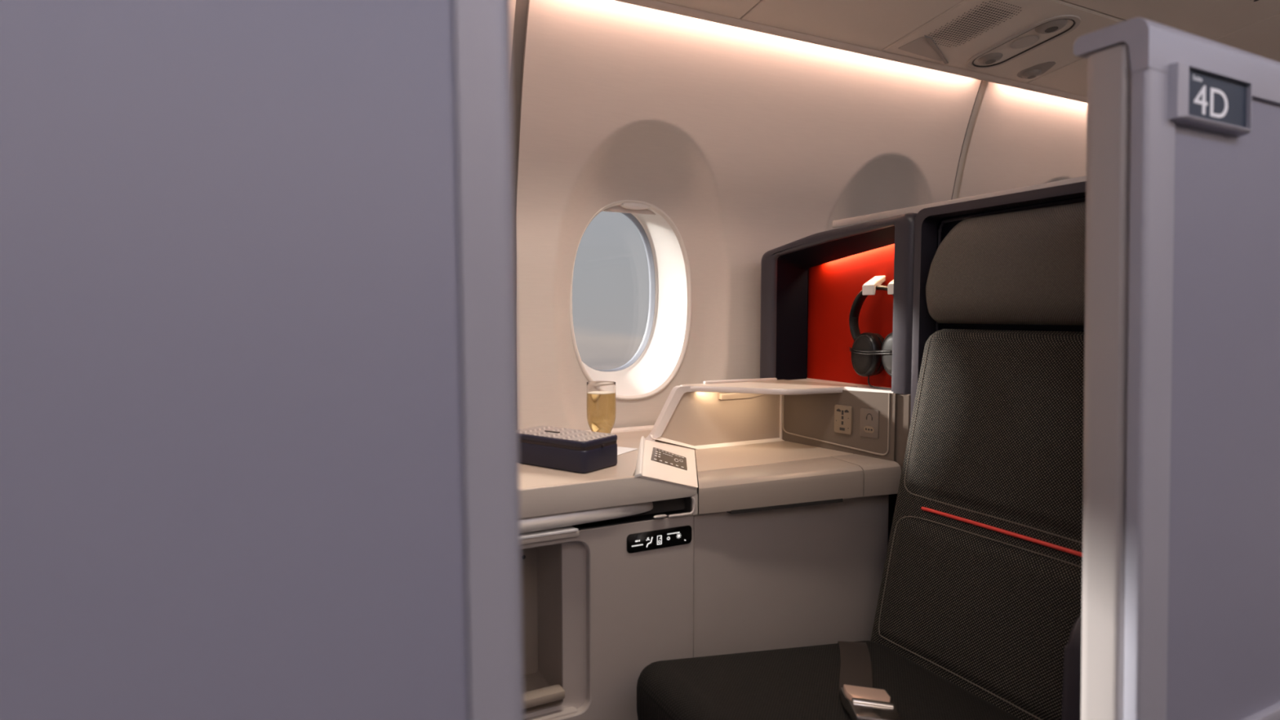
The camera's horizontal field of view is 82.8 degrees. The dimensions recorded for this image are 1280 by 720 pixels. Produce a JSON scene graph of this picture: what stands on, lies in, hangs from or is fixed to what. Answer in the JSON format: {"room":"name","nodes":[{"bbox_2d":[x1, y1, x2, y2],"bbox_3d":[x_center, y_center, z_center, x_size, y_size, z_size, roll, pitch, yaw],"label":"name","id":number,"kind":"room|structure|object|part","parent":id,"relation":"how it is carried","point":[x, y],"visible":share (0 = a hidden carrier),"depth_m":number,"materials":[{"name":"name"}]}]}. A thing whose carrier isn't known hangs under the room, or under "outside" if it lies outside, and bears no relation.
{"room":"aircraft cabin","nodes":[
{"label":"aircraft cabin","id":0,"kind":"room"},
{"bbox_2d":[510,0,515,57],"bbox_3d":[-0.780,0.101,1.107,1.212,1.660,0.166,-2,4,-27],"label":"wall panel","id":1,"kind":"structure","parent":0,"point":[513,2],"depth_m":1.31,"materials":[{"name":"white plastic"}]},
{"bbox_2d":[511,0,982,430],"bbox_3d":[0.301,0.067,1.659,1.225,1.660,0.166,-2,4,-27],"label":"wall panel","id":2,"kind":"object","parent":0,"point":[753,144],"depth_m":1.57,"materials":[{"name":"white plastic"}]},
{"bbox_2d":[602,205,655,214],"bbox_3d":[-0.023,-0.327,1.577,0.130,0.016,0.007,-2,4,-27],"label":"shade","id":3,"kind":"object","parent":2,"relation":"attached to","point":[646,210],"depth_m":1.57,"materials":[{"name":"beige plastic"}]},
{"bbox_2d":[569,200,692,400],"bbox_3d":[-0.048,-0.160,1.636,0.400,0.540,0.150,-2,4,-27],"label":"window","id":4,"kind":"structure","parent":2,"relation":"attached to","point":[660,356],"depth_m":1.67,"materials":[{"name":"beige plastic"}]},
{"bbox_3d":[-0.075,-0.164,1.690,0.400,0.540,0.028,-2,4,-27],"label":"pane frame","id":5,"kind":"part","parent":4,"relation":"part of","materials":[{"name":"grey"}]},
{"bbox_2d":[656,0,1279,97],"bbox_3d":[0.576,-0.748,0.805,4.200,0.213,1.488,-2,4,-27],"label":"ceiling","id":6,"kind":"structure","parent":0,"point":[877,24],"depth_m":1.51,"materials":[{"name":"white plastic"}]},
{"bbox_2d":[884,0,1119,82],"bbox_3d":[0.829,-0.709,1.611,0.492,0.047,0.279,-2,4,-27],"label":"overhead panel","id":7,"kind":"object","parent":6,"relation":"attached to","point":[1025,41],"visible":0.99,"depth_m":1.59,"materials":[{"name":"grey plastic"}]},
{"bbox_2d":[928,0,1021,47],"bbox_3d":[0.698,-0.706,1.529,0.115,0.023,0.174,-2,4,-27],"label":"speaker grille","id":8,"kind":"object","parent":7,"relation":"attached to","point":[981,18],"depth_m":1.52,"materials":[{"name":"grey plastic"}]},
{"bbox_2d":[977,52,1002,64],"bbox_3d":[0.817,-0.701,1.693,0.053,0.014,0.053,-2,4,-27],"label":"light","id":9,"kind":"object","parent":7,"relation":"attached to","point":[988,58],"depth_m":1.68,"materials":[{"name":"beige plastic"}]},
{"bbox_2d":[1021,69,1041,79],"bbox_3d":[0.965,-0.703,1.791,0.044,0.013,0.044,-2,4,-27],"label":"light","id":10,"kind":"object","parent":7,"relation":"on","point":[1025,73],"depth_m":1.78,"materials":[{"name":"beige plastic"}]},
{"bbox_2d":[1035,19,1067,34],"bbox_3d":[0.879,-0.712,1.553,0.061,0.015,0.061,-2,4,-27],"label":"light","id":11,"kind":"object","parent":7,"relation":"on","point":[1042,26],"depth_m":1.54,"materials":[{"name":"beige plastic"}]},
{"bbox_2d":[1237,0,1275,7],"bbox_3d":[1.264,-0.745,1.440,0.146,0.017,0.127,-2,4,-27],"label":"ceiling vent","id":12,"kind":"object","parent":6,"relation":"in","point":[1256,3],"visible":1,"depth_m":1.51,"materials":[{"name":"grey plastic"}]},
{"bbox_2d":[951,80,1087,199],"bbox_3d":[1.389,0.032,2.214,1.236,1.660,0.166,-2,4,-27],"label":"wall panel","id":13,"kind":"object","parent":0,"point":[1020,138],"depth_m":1.98,"materials":[{"name":"white plastic"}]},
{"bbox_3d":[0.576,-0.763,0.805,4.200,0.203,1.490,-2,4,-27],"label":"ceiling","id":14,"kind":"structure","parent":0,"visible":0},
{"bbox_2d":[613,0,1087,102],"bbox_3d":[0.234,-0.703,1.478,4.200,0.060,0.014,-2,4,-27],"label":"ceiling light strip","id":15,"kind":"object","parent":14,"relation":"attached to","point":[653,4],"depth_m":1.58,"materials":[{"name":"beige plastic"}]},
{"bbox_3d":[0.894,1.022,0.072,4.400,0.050,3.600,-2,4,-27],"label":"floor","id":16,"kind":"structure","parent":0,"visible":0},
{"bbox_2d":[0,0,524,719],"bbox_3d":[-0.643,0.348,0.155,1.276,1.286,0.098,-2,4,-27],"label":"wall","id":17,"kind":"structure","parent":16,"relation":"on","point":[259,446],"depth_m":0.34,"materials":[{"name":"grey plastic"}]},
{"bbox_3d":[-0.089,0.338,0.436,0.034,1.272,0.095,-2,4,-27],"label":"edge trim","id":18,"kind":"part","parent":17,"relation":"part of","materials":[{"name":"grey plastic"}]},
{"bbox_2d":[520,497,693,719],"bbox_3d":[-0.399,0.574,1.151,0.904,0.711,0.376,-2,4,-27],"label":"storage cabinet","id":19,"kind":"object","parent":16,"relation":"on","point":[600,606],"visible":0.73,"depth_m":1.13,"materials":[{"name":"beige plastic"}]},
{"bbox_2d":[520,526,578,539],"bbox_3d":[-0.211,0.255,1.023,0.260,0.003,0.018,-2,4,-27],"label":"handle bar","id":20,"kind":"object","parent":19,"relation":"on","point":[568,529],"visible":0.36,"depth_m":1.06,"materials":[{"name":"silver metal"}]},
{"bbox_3d":[-0.228,0.404,1.045,0.326,0.276,0.012,-2,4,-27],"label":"pocket frame","id":21,"kind":"part","parent":19,"relation":"part of","materials":[{"name":"grey plastic"}]},
{"bbox_3d":[0.031,0.283,1.147,0.117,0.030,0.001,-2,4,-27],"label":"control panel","id":22,"kind":"part","parent":19,"relation":"part of","materials":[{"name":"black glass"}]},
{"bbox_2d":[519,377,901,530],"bbox_3d":[-0.465,0.167,1.101,1.964,0.192,0.438,-2,4,-27],"label":"console","id":23,"kind":"object","parent":19,"relation":"on","point":[732,446],"visible":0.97,"depth_m":1.36,"materials":[{"name":"beige plastic"}]},
{"bbox_2d":[518,426,617,473],"bbox_3d":[-0.129,0.146,1.210,0.177,0.052,0.091,3,4,35],"label":"case","id":24,"kind":"object","parent":23,"relation":"on","point":[582,451],"visible":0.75,"depth_m":1.17,"materials":[{"name":"black plastic"}]},
{"bbox_3d":[-0.147,0.120,1.216,0.031,0.002,0.006,3,4,35],"label":"name plate","id":25,"kind":"part","parent":24,"relation":"part of","materials":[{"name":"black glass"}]},
{"bbox_3d":[-0.130,0.127,1.210,0.173,0.010,0.091,3,4,35],"label":"lid","id":26,"kind":"part","parent":24,"relation":"part of","materials":[{"name":"white"}]},
{"bbox_2d":[519,430,651,490],"bbox_3d":[-0.500,0.195,1.090,1.890,0.030,0.400,-2,4,-27],"label":"countertop","id":27,"kind":"structure","parent":23,"relation":"on","point":[531,477],"depth_m":1.14,"materials":[{"name":"beige plastic"}]},
{"bbox_2d":[520,502,666,533],"bbox_3d":[-0.344,0.243,0.977,0.842,0.028,0.058,-2,4,-27],"label":"tray table","id":28,"kind":"object","parent":23,"relation":"in","point":[565,519],"visible":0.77,"depth_m":1.08,"materials":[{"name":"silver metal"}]},
{"bbox_2d":[586,381,616,433],"bbox_3d":[-0.070,0.103,1.315,0.053,0.125,0.053,-2,4,-27],"label":"glass","id":29,"kind":"object","parent":23,"relation":"on","point":[601,395],"visible":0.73,"depth_m":1.29,"materials":[{"name":"clear glass"}]},
{"bbox_2d":[617,446,636,455],"bbox_3d":[-0.063,0.167,1.284,0.047,0.001,0.153,2,4,31],"label":"paper card","id":30,"kind":"object","parent":23,"relation":"on","point":[620,450],"visible":0.21,"depth_m":1.32,"materials":[{"name":"white paper"}]},
{"bbox_2d":[718,392,764,399],"bbox_3d":[0.218,0.074,1.532,0.119,0.014,0.010,-2,4,-27],"label":"lamp","id":31,"kind":"object","parent":23,"relation":"attached to","point":[722,396],"depth_m":1.52,"materials":[{"name":"beige plastic"}]},
{"bbox_2d":[680,379,856,395],"bbox_3d":[0.265,0.058,1.486,0.308,0.012,0.196,-2,4,-27],"label":"shelf","id":32,"kind":"object","parent":23,"relation":"attached to","point":[727,387],"depth_m":1.47,"materials":[{"name":"beige plastic"}]},
{"bbox_3d":[0.234,0.222,1.282,0.350,0.055,0.106,-2,4,-27],"label":"storage lid","id":33,"kind":"part","parent":23,"relation":"part of","materials":[{"name":"beige plastic"}]},
{"bbox_3d":[0.400,0.124,1.476,0.020,0.139,0.290,-3,4,-36],"label":"power panel","id":34,"kind":"part","parent":23,"relation":"part of","materials":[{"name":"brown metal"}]},
{"bbox_2d":[835,408,848,431],"bbox_3d":[0.403,0.119,1.447,0.001,0.043,0.031,-3,4,-36],"label":"socket","id":35,"kind":"object","parent":23,"relation":"attached to","point":[842,415],"depth_m":1.45,"materials":[{"name":"grey plastic"}]},
{"bbox_2d":[834,404,853,434],"bbox_3d":[0.406,0.118,1.448,0.011,0.056,0.040,-2,4,-27],"label":"power outlet","id":36,"kind":"object","parent":23,"relation":"attached to","point":[843,414],"depth_m":1.44,"materials":[{"name":"brown plastic"}]},
{"bbox_2d":[863,426,874,433],"bbox_3d":[0.442,0.134,1.400,0.001,0.012,0.023,-3,4,-36],"label":"socket","id":37,"kind":"object","parent":23,"relation":"attached to","point":[867,429],"depth_m":1.40,"materials":[{"name":"brown"}]},
{"bbox_2d":[693,494,888,657],"bbox_3d":[0.196,0.560,1.460,0.436,0.700,0.366,-2,4,-27],"label":"panel","id":38,"kind":"object","parent":16,"relation":"on","point":[808,575],"visible":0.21,"depth_m":1.27,"materials":[{"name":"grey plastic"}]},
{"bbox_2d":[636,201,1085,719],"bbox_3d":[0.367,0.325,0.999,0.632,1.107,0.465,-2,4,-27],"label":"seat","id":39,"kind":"object","parent":16,"relation":"on","point":[978,615],"visible":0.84,"depth_m":1.10,"materials":[{"name":"fabric"}]},
{"bbox_2d":[636,640,1021,719],"bbox_3d":[0.303,0.529,0.980,0.489,0.172,0.462,-2,4,-27],"label":"cushion","id":40,"kind":"object","parent":39,"relation":"on","point":[925,680],"depth_m":1.04,"materials":[{"name":"fabric"}]},
{"bbox_2d":[837,640,902,719],"bbox_3d":[0.325,0.506,1.093,0.071,0.145,0.372,1,4,9],"label":"belt","id":41,"kind":"object","parent":39,"relation":"on","point":[858,696],"visible":0.93,"depth_m":0.98,"materials":[{"name":"black fabric"}]},
{"bbox_3d":[0.305,0.449,0.973,0.058,0.012,0.038,0,4,3],"label":"lift lever","id":42,"kind":"part","parent":41,"relation":"part of","materials":[{"name":"beige"}]},
{"bbox_3d":[0.570,0.252,1.097,0.167,0.590,0.462,-2,4,-27],"label":"backrest","id":43,"kind":"part","parent":39,"relation":"part of","materials":[{"name":"fabric"}]},
{"bbox_3d":[0.596,0.468,0.888,0.198,0.354,0.040,-2,4,-27],"label":"armrest","id":44,"kind":"part","parent":39,"relation":"part of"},
{"bbox_2d":[760,175,1086,546],"bbox_3d":[0.539,0.313,1.310,0.167,1.212,0.870,-2,4,-27],"label":"shell","id":45,"kind":"object","parent":16,"relation":"on","point":[810,285],"visible":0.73,"depth_m":1.47,"materials":[{"name":"black"}]},
{"bbox_3d":[0.417,-0.113,1.495,0.142,0.334,0.382,-2,4,-27],"label":"compartment frame","id":46,"kind":"part","parent":45,"relation":"part of","materials":[{"name":"black plastic"}]},
{"bbox_3d":[0.466,-0.103,1.524,0.006,0.315,0.335,-2,4,-27],"label":"red panel","id":47,"kind":"part","parent":45,"relation":"part of","materials":[{"name":"red plastic"}]},
{"bbox_3d":[0.446,0.062,1.407,0.010,0.013,0.113,-3,4,-37],"label":"compartment sill","id":48,"kind":"part","parent":45,"relation":"part of","materials":[{"name":"white plastic"}]},
{"bbox_2d":[848,284,893,390],"bbox_3d":[0.477,-0.046,1.435,0.052,0.204,0.162,-2,4,-27],"label":"headphones","id":49,"kind":"object","parent":45,"relation":"hanging from","point":[871,353],"visible":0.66,"depth_m":1.45,"materials":[{"name":"black plastic"}]},
{"bbox_2d":[850,332,884,376],"bbox_3d":[0.463,-0.011,1.471,0.046,0.090,0.070,-2,4,-27],"label":"ear cup","id":50,"kind":"object","parent":49,"relation":"on","point":[865,359],"depth_m":1.45,"materials":[{"name":"black plastic"}]},
{"bbox_2d":[880,332,892,376],"bbox_3d":[0.500,-0.010,1.397,0.046,0.090,0.070,-2,4,-27],"label":"ear cup","id":51,"kind":"object","parent":49,"relation":"on","point":[886,348],"depth_m":1.40,"materials":[{"name":"silver plastic"}]},
{"bbox_3d":[0.660,0.286,1.155,0.032,1.085,0.488,-2,4,-27],"label":"panel","id":52,"kind":"part","parent":45,"relation":"part of","materials":[{"name":"black"}]},
{"bbox_2d":[1073,17,1279,719],"bbox_3d":[0.913,0.305,0.948,1.030,1.274,0.105,-2,4,-27],"label":"partition","id":53,"kind":"object","parent":16,"relation":"on","point":[1180,593],"visible":1,"depth_m":0.71,"materials":[{"name":"grey plastic"}]},
{"bbox_3d":[0.889,0.305,0.942,0.978,1.234,0.078,-2,4,-27],"label":"door","id":54,"kind":"part","parent":53,"relation":"part of","materials":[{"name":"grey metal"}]},
{"bbox_3d":[0.487,0.331,0.700,0.046,1.252,0.050,-2,4,-27],"label":"corner post","id":55,"kind":"part","parent":53,"relation":"part of","materials":[{"name":"grey plastic"}]},
{"bbox_3d":[0.905,-0.307,0.925,1.030,0.050,0.071,-2,4,-27],"label":"rail","id":56,"kind":"part","parent":53,"relation":"part of","materials":[{"name":"grey plastic"}]},
{"bbox_3d":[0.940,0.045,0.924,0.988,0.662,0.028,-2,4,-27],"label":"panel","id":57,"kind":"part","parent":53,"relation":"part of","materials":[{"name":"grey plastic"}]},
{"bbox_3d":[0.944,0.387,0.931,0.995,0.020,0.016,-2,4,-27],"label":"bumper rail","id":58,"kind":"part","parent":53,"relation":"part of","materials":[{"name":"grey plastic"}]}
]}

